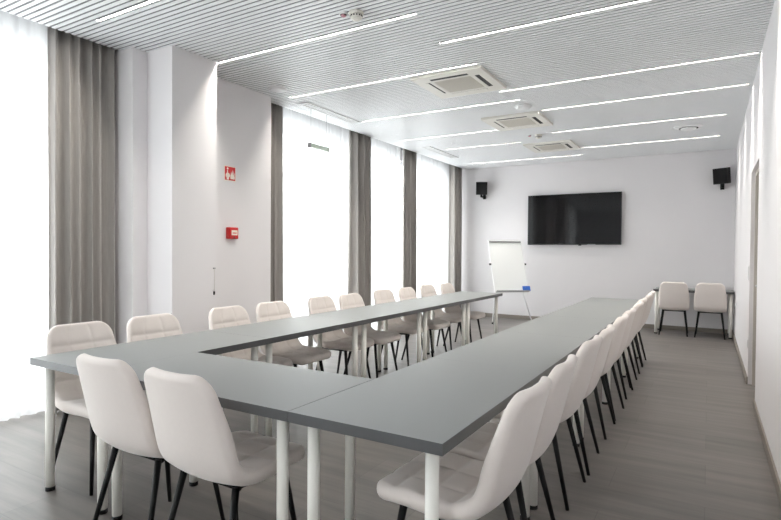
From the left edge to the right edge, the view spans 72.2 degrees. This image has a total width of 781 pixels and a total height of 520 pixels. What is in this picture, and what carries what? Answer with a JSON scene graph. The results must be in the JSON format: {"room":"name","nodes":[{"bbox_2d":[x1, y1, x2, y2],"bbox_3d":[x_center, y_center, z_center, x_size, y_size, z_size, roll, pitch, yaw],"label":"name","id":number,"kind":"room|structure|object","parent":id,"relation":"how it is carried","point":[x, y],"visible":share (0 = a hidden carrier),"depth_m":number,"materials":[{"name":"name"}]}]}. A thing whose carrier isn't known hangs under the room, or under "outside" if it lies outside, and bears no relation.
{"room":"conference room","nodes":[
{"label":"conference room","id":0,"kind":"room"},
{"bbox_2d":[147,45,216,333],"bbox_3d":[-1.899,-0.350,4.897,0.340,3.220,0.484,1,1,31],"label":"wall column","id":1,"kind":"structure","parent":0,"point":[181,84],"depth_m":4.74,"materials":[{"name":"white paint"}]},
{"bbox_2d":[213,268,215,294],"bbox_3d":[-1.644,0.199,4.997,0.012,0.253,0.020,1,1,31],"label":"rod","id":2,"kind":"object","parent":1,"relation":"attached to","point":[213,268],"visible":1,"depth_m":5.00,"materials":[{"name":"beige"}]},
{"bbox_2d":[114,47,270,353],"bbox_3d":[-2.058,-0.362,5.540,0.590,3.220,1.705,1,1,31],"label":"wall pier","id":3,"kind":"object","parent":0,"point":[243,113],"visible":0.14,"depth_m":5.53,"materials":[{"name":"white paint"}]},
{"bbox_2d":[224,165,235,181],"bbox_3d":[-1.674,-0.900,5.586,0.007,0.156,0.156,1,1,31],"label":"sign","id":4,"kind":"object","parent":3,"relation":"attached to","point":[229,171],"visible":1,"depth_m":5.58,"materials":[{"name":"red plastic"}]},
{"bbox_2d":[226,227,237,238],"bbox_3d":[-1.651,-0.280,5.592,0.060,0.120,0.124,1,1,31],"label":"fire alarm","id":5,"kind":"object","parent":3,"relation":"attached to","point":[231,232],"visible":1,"depth_m":5.55,"materials":[{"name":"red plastic"}]},
{"bbox_2d":[0,0,774,168],"bbox_3d":[0.098,-1.931,4.597,5.914,0.220,13.643,1,1,31],"label":"ceiling","id":6,"kind":"structure","parent":0,"point":[651,33],"depth_m":4.80,"materials":[{"name":"white metal"}]},
{"bbox_2d":[0,9,48,420],"bbox_3d":[-3.771,-0.320,2.846,0.066,3.178,4.440,1,1,31],"label":"sheer curtain","id":7,"kind":"object","parent":6,"relation":"hanging from","point":[24,274],"visible":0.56,"depth_m":4.25,"materials":[{"name":"fabric"}]},
{"bbox_2d":[47,26,114,413],"bbox_3d":[-2.591,-0.340,4.545,0.167,3.178,0.571,1,1,31],"label":"curtain","id":8,"kind":"object","parent":6,"relation":"hanging from","point":[80,71],"visible":0.77,"depth_m":4.53,"materials":[{"name":"fabric"}]},
{"bbox_2d":[96,0,158,21],"bbox_3d":[-1.339,-1.839,3.566,2.100,0.050,0.031,1,1,31],"label":"ceiling light","id":9,"kind":"object","parent":6,"relation":"attached to","point":[147,2],"visible":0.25,"depth_m":3.92,"materials":[{"name":"grey"}]},
{"bbox_2d":[270,103,282,301],"bbox_3d":[-1.475,-0.364,6.442,0.174,3.178,0.390,1,1,31],"label":"curtain","id":10,"kind":"object","parent":6,"relation":"hanging from","point":[276,110],"visible":0.38,"depth_m":6.56,"materials":[{"name":"fabric"}]},
{"bbox_2d":[267,85,286,92],"bbox_3d":[-1.219,-1.836,5.763,0.210,0.028,0.210,1,1,31],"label":"ceiling speaker","id":11,"kind":"object","parent":6,"relation":"attached to","point":[273,88],"visible":1,"depth_m":5.72,"materials":[{"name":"white plastic"}]},
{"bbox_2d":[283,107,348,346],"bbox_3d":[-1.135,-0.376,7.279,0.064,3.178,2.047,1,1,31],"label":"sheer curtain","id":12,"kind":"object","parent":6,"relation":"hanging from","point":[315,182],"visible":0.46,"depth_m":7.41,"materials":[{"name":"fabric"}]},
{"bbox_2d":[217,12,417,63],"bbox_3d":[-0.714,-1.850,4.474,2.115,0.050,0.031,1,1,31],"label":"ceiling light","id":13,"kind":"object","parent":6,"relation":"attached to","point":[414,13],"visible":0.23,"depth_m":4.37,"materials":[{"name":"grey plastic"}]},
{"bbox_2d":[307,115,328,151],"bbox_3d":[-0.903,-1.628,6.742,0.054,0.482,0.378,1,1,31],"label":"hanging sign","id":14,"kind":"object","parent":6,"relation":"hanging from","point":[309,145],"visible":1,"depth_m":6.73,"materials":[{"name":"white"}]},
{"bbox_2d":[298,102,359,123],"bbox_3d":[-0.756,-1.858,6.797,0.140,0.012,1.090,1,1,31],"label":"ceiling vent","id":15,"kind":"object","parent":6,"relation":"in","point":[305,104],"visible":1,"depth_m":6.74,"materials":[{"name":"white plastic"}]},
{"bbox_2d":[339,11,347,17],"bbox_3d":[-0.346,-1.801,3.936,0.064,0.033,0.064,1,1,31],"label":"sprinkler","id":16,"kind":"object","parent":6,"relation":"in","point":[343,14],"visible":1,"depth_m":3.92,"materials":[{"name":"white plastic"}]},
{"bbox_2d":[349,9,363,21],"bbox_3d":[-0.251,-1.784,3.920,0.110,0.056,0.110,1,1,31],"label":"smoke detector","id":17,"kind":"object","parent":6,"relation":"attached to","point":[356,15],"visible":1,"depth_m":3.89,"materials":[{"name":"white plastic"}]},
{"bbox_2d":[347,130,370,324],"bbox_3d":[-0.458,-0.385,8.128,0.162,3.178,0.497,1,1,31],"label":"curtain","id":18,"kind":"object","parent":6,"relation":"hanging from","point":[359,178],"visible":0.75,"depth_m":8.12,"materials":[{"name":"fabric"}]},
{"bbox_2d":[289,63,475,97],"bbox_3d":[-0.176,-1.864,5.550,2.270,0.050,0.031,1,1,31],"label":"ceiling light","id":19,"kind":"object","parent":6,"relation":"attached to","point":[470,63],"visible":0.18,"depth_m":5.46,"materials":[{"name":"grey plastic"}]},
{"bbox_2d":[371,137,399,330],"bbox_3d":[-0.187,-0.396,8.870,0.065,3.178,1.423,1,1,31],"label":"sheer curtain","id":20,"kind":"object","parent":6,"relation":"hanging from","point":[385,157],"visible":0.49,"depth_m":9.03,"materials":[{"name":"fabric"}]},
{"bbox_2d":[401,148,416,320],"bbox_3d":[0.315,-0.402,9.433,0.137,3.178,0.384,1,1,36],"label":"curtain","id":21,"kind":"object","parent":6,"relation":"hanging from","point":[409,196],"visible":0.75,"depth_m":9.41,"materials":[{"name":"fabric"}]},
{"bbox_2d":[402,153,448,314],"bbox_3d":[0.746,-0.416,10.443,0.064,3.178,2.084,1,1,31],"label":"sheer curtain","id":22,"kind":"object","parent":6,"relation":"hanging from","point":[432,174],"visible":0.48,"depth_m":10.60,"materials":[{"name":"fabric"}]},
{"bbox_2d":[361,99,519,121],"bbox_3d":[0.544,-1.878,6.692,2.180,0.050,0.031,1,1,31],"label":"ceiling light","id":23,"kind":"object","parent":6,"relation":"attached to","point":[514,99],"visible":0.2,"depth_m":6.64,"materials":[{"name":"grey plastic"}]},
{"bbox_2d":[422,146,458,157],"bbox_3d":[0.894,-1.891,9.434,0.140,0.012,1.190,1,1,31],"label":"ceiling vent","id":24,"kind":"object","parent":6,"relation":"in","point":[430,148],"visible":1,"depth_m":9.39,"materials":[{"name":"white plastic"}]},
{"bbox_2d":[403,130,494,140],"bbox_3d":[0.882,-1.899,8.062,1.580,0.050,0.031,1,1,31],"label":"ceiling light","id":25,"kind":"object","parent":6,"relation":"attached to","point":[488,130],"visible":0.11,"depth_m":8.07,"materials":[{"name":"grey plastic"}]},
{"bbox_2d":[448,164,461,307],"bbox_3d":[1.346,-0.424,11.178,0.156,3.178,0.421,1,1,28],"label":"curtain","id":26,"kind":"object","parent":6,"relation":"hanging from","point":[455,173],"visible":0.71,"depth_m":11.15,"materials":[{"name":"fabric"}]},
{"bbox_2d":[410,65,506,98],"bbox_3d":[0.712,-1.867,5.517,0.750,0.130,0.750,1,1,31],"label":"air conditioner","id":27,"kind":"object","parent":6,"relation":"attached to","point":[474,79],"visible":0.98,"depth_m":5.44,"materials":[{"name":"white plastic"}]},
{"bbox_2d":[434,76,483,91],"bbox_3d":[0.711,-1.813,5.518,0.390,0.015,0.390,1,1,31],"label":"grille","id":28,"kind":"object","parent":27,"relation":"attached to","point":[465,83],"depth_m":5.51,"materials":[{"name":"beige plastic"}]},
{"bbox_2d":[446,142,519,149],"bbox_3d":[1.513,-1.908,8.850,1.300,0.050,0.031,1,1,31],"label":"ceiling light","id":29,"kind":"object","parent":6,"relation":"attached to","point":[513,142],"visible":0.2,"depth_m":8.81,"materials":[{"name":"grey plastic"}]},
{"bbox_2d":[481,111,552,130],"bbox_3d":[1.692,-1.887,7.126,0.750,0.130,0.750,1,1,31],"label":"air conditioner","id":30,"kind":"object","parent":6,"relation":"attached to","point":[532,119],"visible":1,"depth_m":7.05,"materials":[{"name":"white plastic"}]},
{"bbox_2d":[499,118,535,126],"bbox_3d":[1.692,-1.833,7.127,0.390,0.015,0.390,1,1,31],"label":"grille","id":31,"kind":"object","parent":30,"relation":"attached to","point":[520,122],"depth_m":7.11,"materials":[{"name":"beige plastic"}]},
{"bbox_2d":[515,104,531,109],"bbox_3d":[1.587,-1.827,6.404,0.200,0.028,0.200,1,1,31],"label":"ceiling speaker","id":32,"kind":"object","parent":6,"relation":"attached to","point":[519,106],"visible":1,"depth_m":6.36,"materials":[{"name":"white plastic"}]},
{"bbox_2d":[472,154,581,163],"bbox_3d":[2.524,-1.922,10.110,2.110,0.050,0.031,1,1,31],"label":"ceiling light","id":33,"kind":"object","parent":6,"relation":"attached to","point":[581,154],"visible":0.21,"depth_m":10.12,"materials":[{"name":"grey plastic"}]},
{"bbox_2d":[535,134,541,138],"bbox_3d":[2.202,-1.835,7.976,0.110,0.056,0.110,1,1,31],"label":"smoke detector","id":34,"kind":"object","parent":6,"relation":"attached to","point":[537,136],"visible":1,"depth_m":7.94,"materials":[{"name":"white plastic"}]},
{"bbox_2d":[439,0,648,43],"bbox_3d":[1.391,-1.826,3.921,2.270,0.050,0.031,1,1,31],"label":"ceiling light","id":35,"kind":"object","parent":6,"relation":"attached to","point":[636,1],"visible":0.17,"depth_m":4.04,"materials":[{"name":"grey"}]},
{"bbox_2d":[523,139,580,152],"bbox_3d":[2.652,-1.909,8.789,0.750,0.130,0.750,1,1,31],"label":"air conditioner","id":36,"kind":"object","parent":6,"relation":"attached to","point":[561,145],"visible":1,"depth_m":8.71,"materials":[{"name":"white plastic"}]},
{"bbox_2d":[537,144,565,149],"bbox_3d":[2.652,-1.854,8.790,0.390,0.015,0.390,1,1,31],"label":"grille","id":37,"kind":"object","parent":36,"relation":"attached to","point":[556,146],"depth_m":8.79,"materials":[{"name":"beige"}]},
{"bbox_2d":[499,52,757,91],"bbox_3d":[2.192,-1.842,5.247,2.330,0.050,0.031,1,1,31],"label":"ceiling light","id":38,"kind":"object","parent":6,"relation":"attached to","point":[752,52],"visible":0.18,"depth_m":5.15,"materials":[{"name":"grey plastic"}]},
{"bbox_2d":[552,114,725,132],"bbox_3d":[3.286,-1.869,7.273,2.160,0.050,0.031,1,1,31],"label":"ceiling light","id":39,"kind":"object","parent":6,"relation":"attached to","point":[719,114],"visible":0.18,"depth_m":7.23,"materials":[{"name":"grey plastic"}]},
{"bbox_2d":[542,83,748,110],"bbox_3d":[2.780,-1.852,6.061,2.130,0.050,0.031,1,1,31],"label":"ceiling light","id":40,"kind":"object","parent":6,"relation":"attached to","point":[747,83],"visible":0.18,"depth_m":5.99,"materials":[{"name":"grey plastic"}]},
{"bbox_2d":[583,135,719,147],"bbox_3d":[4.036,-1.883,8.455,1.980,0.050,0.031,1,1,31],"label":"ceiling light","id":41,"kind":"object","parent":6,"relation":"attached to","point":[718,135],"visible":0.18,"depth_m":8.40,"materials":[{"name":"grey plastic"}]},
{"bbox_2d":[674,124,702,130],"bbox_3d":[4.120,-1.821,7.405,0.360,0.043,0.360,1,1,31],"label":"ceiling vent","id":42,"kind":"object","parent":6,"relation":"in","point":[687,127],"visible":1,"depth_m":7.34,"materials":[{"name":"white plastic"}]},
{"bbox_2d":[0,316,780,519],"bbox_3d":[0.075,1.338,4.652,5.914,0.120,13.643,1,1,31],"label":"floor","id":43,"kind":"structure","parent":0,"point":[686,443],"depth_m":3.44,"materials":[{"name":"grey wood"}]},
{"bbox_2d":[46,321,154,495],"bbox_3d":[-1.744,0.846,3.242,0.600,0.892,0.458,1,1,31],"label":"dining chair","id":44,"kind":"object","parent":43,"relation":"on","point":[69,397],"visible":0.35,"depth_m":3.22,"materials":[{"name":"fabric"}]},
{"bbox_2d":[30,331,268,514],"bbox_3d":[-1.421,0.915,3.337,0.641,0.750,1.211,1,1,31],"label":"meeting table","id":45,"kind":"object","parent":43,"relation":"on","point":[208,342],"visible":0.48,"depth_m":3.10,"materials":[{"name":"grey laminate"}]},
{"bbox_2d":[76,353,224,519],"bbox_3d":[-1.132,0.861,2.566,0.458,0.892,0.600,1,1,30],"label":"dining chair","id":46,"kind":"object","parent":43,"relation":"on","point":[117,405],"visible":0.66,"depth_m":2.33,"materials":[{"name":"fabric"}]},
{"bbox_2d":[126,313,182,342],"bbox_3d":[-1.483,0.840,3.680,0.600,0.892,0.458,1,1,32],"label":"dining chair","id":47,"kind":"object","parent":43,"relation":"on","point":[138,328],"visible":0.23,"depth_m":3.79,"materials":[{"name":"fabric"}]},
{"bbox_2d":[144,367,304,519],"bbox_3d":[-0.701,0.869,2.292,0.458,0.892,0.600,1,1,32],"label":"dining chair","id":48,"kind":"object","parent":43,"relation":"on","point":[193,434],"visible":0.94,"depth_m":2.07,"materials":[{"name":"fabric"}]},
{"bbox_2d":[112,352,372,519],"bbox_3d":[-0.769,0.932,2.596,1.237,0.750,0.605,1,1,31],"label":"meeting table","id":49,"kind":"object","parent":43,"relation":"on","point":[269,390],"visible":0.77,"depth_m":2.49,"materials":[{"name":"grey laminate"}]},
{"bbox_2d":[208,305,292,366],"bbox_3d":[-1.126,0.833,4.281,0.600,0.892,0.458,1,1,30],"label":"dining chair","id":50,"kind":"object","parent":43,"relation":"on","point":[229,316],"visible":0.29,"depth_m":4.36,"materials":[{"name":"fabric"}]},
{"bbox_2d":[206,315,365,436],"bbox_3d":[-0.802,0.902,4.377,0.641,0.750,1.211,1,1,31],"label":"meeting table","id":51,"kind":"object","parent":43,"relation":"on","point":[279,330],"visible":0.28,"depth_m":4.26,"materials":[{"name":"grey laminate"}]},
{"bbox_2d":[256,301,330,370],"bbox_3d":[-0.863,0.827,4.714,0.600,0.892,0.458,1,1,32],"label":"dining chair","id":52,"kind":"object","parent":43,"relation":"on","point":[299,354],"visible":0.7,"depth_m":4.72,"materials":[{"name":"fabric"}]},
{"bbox_2d":[308,296,373,378],"bbox_3d":[-0.502,0.819,5.330,0.600,0.892,0.458,1,1,31],"label":"dining chair","id":53,"kind":"object","parent":43,"relation":"on","point":[337,340],"visible":0.66,"depth_m":5.33,"materials":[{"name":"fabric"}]},
{"bbox_2d":[310,304,427,377],"bbox_3d":[-0.183,0.888,5.418,0.641,0.750,1.211,1,1,31],"label":"meeting table","id":54,"kind":"object","parent":43,"relation":"on","point":[377,313],"visible":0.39,"depth_m":5.28,"materials":[{"name":"grey laminate"}]},
{"bbox_2d":[339,293,400,377],"bbox_3d":[-0.228,0.815,5.702,0.600,0.892,0.458,1,1,31],"label":"dining chair","id":55,"kind":"object","parent":43,"relation":"on","point":[352,300],"visible":0.66,"depth_m":5.69,"materials":[{"name":"fabric"}]},
{"bbox_2d":[373,289,428,365],"bbox_3d":[0.115,0.806,6.366,0.600,0.892,0.458,1,1,33],"label":"dining chair","id":56,"kind":"object","parent":43,"relation":"on","point":[397,325],"visible":0.66,"depth_m":6.36,"materials":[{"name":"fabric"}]},
{"bbox_2d":[287,358,543,519],"bbox_3d":[0.195,0.942,2.376,0.641,0.750,1.211,1,1,31],"label":"meeting table","id":57,"kind":"object","parent":43,"relation":"on","point":[429,406],"visible":0.8,"depth_m":2.05,"materials":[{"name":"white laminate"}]},
{"bbox_2d":[398,287,449,359],"bbox_3d":[0.413,0.802,6.740,0.600,0.892,0.458,1,1,31],"label":"dining chair","id":58,"kind":"object","parent":43,"relation":"on","point":[406,293],"visible":0.64,"depth_m":6.70,"materials":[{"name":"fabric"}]},
{"bbox_2d":[382,297,470,369],"bbox_3d":[0.436,0.875,6.459,0.641,0.750,1.211,1,1,31],"label":"meeting table","id":59,"kind":"object","parent":43,"relation":"on","point":[433,303],"visible":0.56,"depth_m":6.28,"materials":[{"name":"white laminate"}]},
{"bbox_2d":[419,284,465,349],"bbox_3d":[0.718,0.793,7.380,0.600,0.892,0.458,1,1,33],"label":"dining chair","id":60,"kind":"object","parent":43,"relation":"on","point":[426,290],"visible":0.61,"depth_m":7.39,"materials":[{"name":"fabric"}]},
{"bbox_2d":[440,283,484,345],"bbox_3d":[1.031,0.789,7.740,0.600,0.892,0.458,1,1,31],"label":"dining chair","id":61,"kind":"object","parent":43,"relation":"on","point":[445,288],"visible":0.66,"depth_m":7.74,"materials":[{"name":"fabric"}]},
{"bbox_2d":[377,376,551,519],"bbox_3d":[0.288,0.880,2.061,0.600,0.892,0.458,1,1,32],"label":"dining chair","id":62,"kind":"object","parent":43,"relation":"on","point":[469,488],"visible":0.92,"depth_m":1.89,"materials":[{"name":"fabric"}]},
{"bbox_2d":[427,291,502,352],"bbox_3d":[1.055,0.862,7.499,0.641,0.750,1.211,1,1,31],"label":"meeting table","id":63,"kind":"object","parent":43,"relation":"on","point":[474,296],"visible":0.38,"depth_m":7.35,"materials":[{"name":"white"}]},
{"bbox_2d":[487,240,531,323],"bbox_3d":[2.223,0.407,10.479,0.855,1.588,0.800,0,1,-14],"label":"flip chart","id":64,"kind":"object","parent":43,"relation":"on","point":[507,263],"visible":0.84,"depth_m":10.31,"materials":[{"name":"white"}]},
{"bbox_2d":[496,290,529,291],"bbox_3d":[2.313,0.591,10.125,0.680,0.024,0.059,0,-18,-14],"label":"tray","id":65,"kind":"object","parent":64,"relation":"on","point":[496,290],"depth_m":10.09,"materials":[{"name":"grey plastic"}]},
{"bbox_2d":[522,286,530,290],"bbox_3d":[2.597,0.547,10.227,0.150,0.098,0.058,0,1,-14],"label":"eraser","id":66,"kind":"object","parent":64,"relation":"on","point":[523,287],"visible":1,"depth_m":10.22,"materials":[{"name":"blue plastic"}]},
{"bbox_2d":[432,331,589,509],"bbox_3d":[0.814,0.929,3.417,0.641,0.750,1.211,1,1,31],"label":"meeting table","id":67,"kind":"object","parent":43,"relation":"on","point":[540,352],"visible":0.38,"depth_m":3.25,"materials":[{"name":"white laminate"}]},
{"bbox_2d":[448,354,577,519],"bbox_3d":[0.537,0.875,2.485,0.600,0.892,0.458,1,1,29],"label":"dining chair","id":68,"kind":"object","parent":43,"relation":"on","point":[476,446],"visible":0.57,"depth_m":2.30,"materials":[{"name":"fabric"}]},
{"bbox_2d":[494,335,601,510],"bbox_3d":[0.880,0.867,3.082,0.600,0.892,0.458,1,1,32],"label":"dining chair","id":69,"kind":"object","parent":43,"relation":"on","point":[586,354],"visible":0.49,"depth_m":2.85,"materials":[{"name":"fabric"}]},
{"bbox_2d":[503,315,614,439],"bbox_3d":[1.433,0.916,4.457,0.641,0.750,1.211,1,1,31],"label":"meeting table","id":70,"kind":"object","parent":43,"relation":"on","point":[544,325],"visible":0.33,"depth_m":4.33,"materials":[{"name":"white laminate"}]},
{"bbox_2d":[547,324,614,475],"bbox_3d":[1.141,0.861,3.522,0.600,0.892,0.458,1,1,29],"label":"dining chair","id":71,"kind":"object","parent":43,"relation":"on","point":[606,334],"visible":0.3,"depth_m":3.30,"materials":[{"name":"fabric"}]},
{"bbox_2d":[546,305,630,386],"bbox_3d":[2.052,0.903,5.498,0.641,0.750,1.211,1,1,31],"label":"meeting table","id":72,"kind":"object","parent":43,"relation":"on","point":[579,311],"visible":0.23,"depth_m":5.42,"materials":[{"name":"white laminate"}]},
{"bbox_2d":[573,297,638,364],"bbox_3d":[2.671,0.890,6.538,0.641,0.750,1.211,1,1,31],"label":"meeting table","id":73,"kind":"object","parent":43,"relation":"on","point":[604,302],"visible":0.2,"depth_m":6.48,"materials":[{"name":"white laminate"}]},
{"bbox_2d":[593,313,627,439],"bbox_3d":[1.507,0.853,4.152,0.600,0.892,0.458,1,1,31],"label":"dining chair","id":74,"kind":"object","parent":43,"relation":"on","point":[620,323],"visible":0.34,"depth_m":3.92,"materials":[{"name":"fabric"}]},
{"bbox_2d":[604,308,635,420],"bbox_3d":[1.760,0.848,4.583,0.600,0.892,0.458,1,1,33],"label":"dining chair","id":75,"kind":"object","parent":43,"relation":"on","point":[631,313],"visible":0.17,"depth_m":4.38,"materials":[{"name":"fabric"}]},
{"bbox_2d":[616,301,643,399],"bbox_3d":[2.126,0.840,5.215,0.600,0.892,0.458,1,1,32],"label":"dining chair","id":76,"kind":"object","parent":43,"relation":"on","point":[638,306],"visible":0.26,"depth_m":4.99,"materials":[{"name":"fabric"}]},
{"bbox_2d":[623,298,646,387],"bbox_3d":[2.358,0.834,5.635,0.600,0.892,0.458,1,1,32],"label":"dining chair","id":77,"kind":"object","parent":43,"relation":"on","point":[644,300],"visible":0.09,"depth_m":5.50,"materials":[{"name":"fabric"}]},
{"bbox_2d":[631,293,652,373],"bbox_3d":[2.723,0.827,6.258,0.600,0.892,0.458,1,1,29],"label":"dining chair","id":78,"kind":"object","parent":43,"relation":"on","point":[649,296],"visible":0.2,"depth_m":6.03,"materials":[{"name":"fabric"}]},
{"bbox_2d":[636,291,654,363],"bbox_3d":[2.958,0.821,6.670,0.600,0.892,0.458,1,1,30],"label":"dining chair","id":79,"kind":"object","parent":43,"relation":"on","point":[652,292],"visible":0.1,"depth_m":6.50,"materials":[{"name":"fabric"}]},
{"bbox_2d":[658,281,689,336],"bbox_3d":[4.725,0.796,8.931,0.458,0.892,0.600,1,1,30],"label":"dining chair","id":80,"kind":"object","parent":43,"relation":"on","point":[672,296],"visible":1,"depth_m":8.73,"materials":[{"name":"fabric"}]},
{"bbox_2d":[653,287,734,338],"bbox_3d":[5.060,0.866,8.969,1.150,0.750,0.600,1,1,31],"label":"side table","id":81,"kind":"object","parent":43,"relation":"on","point":[730,293],"visible":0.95,"depth_m":8.91,"materials":[{"name":"grey laminate"}]},
{"bbox_2d":[694,283,726,339],"bbox_3d":[5.172,0.803,8.665,0.458,0.892,0.600,1,1,32],"label":"dining chair","id":82,"kind":"object","parent":43,"relation":"on","point":[708,297],"visible":1,"depth_m":8.47,"materials":[{"name":"fabric"}]},
{"bbox_2d":[400,150,402,161],"bbox_3d":[-2.283,-0.372,6.032,0.300,3.220,13.243,1,1,31],"label":"wall","id":83,"kind":"structure","parent":0,"point":[401,151],"depth_m":9.88,"materials":[{"name":"white paint"}]},
{"bbox_2d":[461,149,735,329],"bbox_3d":[3.523,-0.404,10.400,5.914,3.220,0.200,1,1,31],"label":"wall","id":84,"kind":"structure","parent":0,"point":[678,225],"depth_m":9.85,"materials":[{"name":"white paint"}]},
{"bbox_2d":[476,182,486,198],"bbox_3d":[1.875,-1.443,11.067,0.228,0.350,0.297,1,1,6],"label":"wall speaker","id":85,"kind":"object","parent":84,"relation":"attached to","point":[481,187],"visible":1,"depth_m":10.94,"materials":[{"name":"black plastic"}]},
{"bbox_2d":[476,183,486,193],"bbox_3d":[1.862,-1.462,10.938,0.206,0.236,0.008,1,9,6],"label":"speaker grille","id":86,"kind":"object","parent":85,"relation":"attached to","point":[481,188],"depth_m":10.94,"materials":[{"name":"black fabric"}]},
{"bbox_2d":[528,191,621,245],"bbox_3d":[3.494,-0.770,10.251,1.728,0.989,0.076,1,1,31],"label":"television","id":87,"kind":"object","parent":84,"relation":"attached to","point":[579,219],"visible":1,"depth_m":10.19,"materials":[{"name":"black"}]},
{"bbox_2d":[485,313,727,333],"bbox_3d":[3.472,1.169,10.325,5.250,0.075,0.014,1,1,31],"label":"baseboard","id":88,"kind":"structure","parent":84,"relation":"attached to","point":[667,327],"depth_m":9.47,"materials":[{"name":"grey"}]},
{"bbox_2d":[712,167,730,189],"bbox_3d":[5.532,-1.360,8.893,0.297,0.350,0.228,0,1,-34],"label":"wall speaker","id":89,"kind":"object","parent":84,"relation":"attached to","point":[721,176],"visible":1,"depth_m":8.81,"materials":[{"name":"black plastic"}]},
{"bbox_2d":[713,168,726,183],"bbox_3d":[5.426,-1.381,8.820,0.008,0.236,0.206,-10,7,-34],"label":"speaker grille","id":90,"kind":"object","parent":89,"relation":"attached to","point":[719,174],"depth_m":8.82,"materials":[{"name":"black fabric"}]},
{"bbox_2d":[733,0,780,481],"bbox_3d":[2.499,-0.290,3.189,0.300,3.220,13.243,1,1,31],"label":"wall","id":91,"kind":"structure","parent":0,"point":[759,142],"depth_m":4.18,"materials":[{"name":"white paint"}]},
{"bbox_2d":[732,330,747,383],"bbox_3d":[4.720,1.230,7.275,0.014,0.075,3.983,1,1,31],"label":"baseboard","id":92,"kind":"structure","parent":91,"relation":"attached to","point":[733,335],"depth_m":6.55,"materials":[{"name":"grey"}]},
{"bbox_2d":[752,167,758,385],"bbox_3d":[3.544,0.201,5.062,0.125,2.190,1.000,1,1,31],"label":"door","id":93,"kind":"structure","parent":91,"relation":"in","point":[757,171],"depth_m":5.48,"materials":[{"name":"beige"}]},
{"bbox_2d":[753,399,780,504],"bbox_3d":[1.079,1.307,1.155,0.014,0.075,8.260,1,1,31],"label":"baseboard","id":94,"kind":"structure","parent":91,"relation":"attached to","point":[772,466],"depth_m":3.47,"materials":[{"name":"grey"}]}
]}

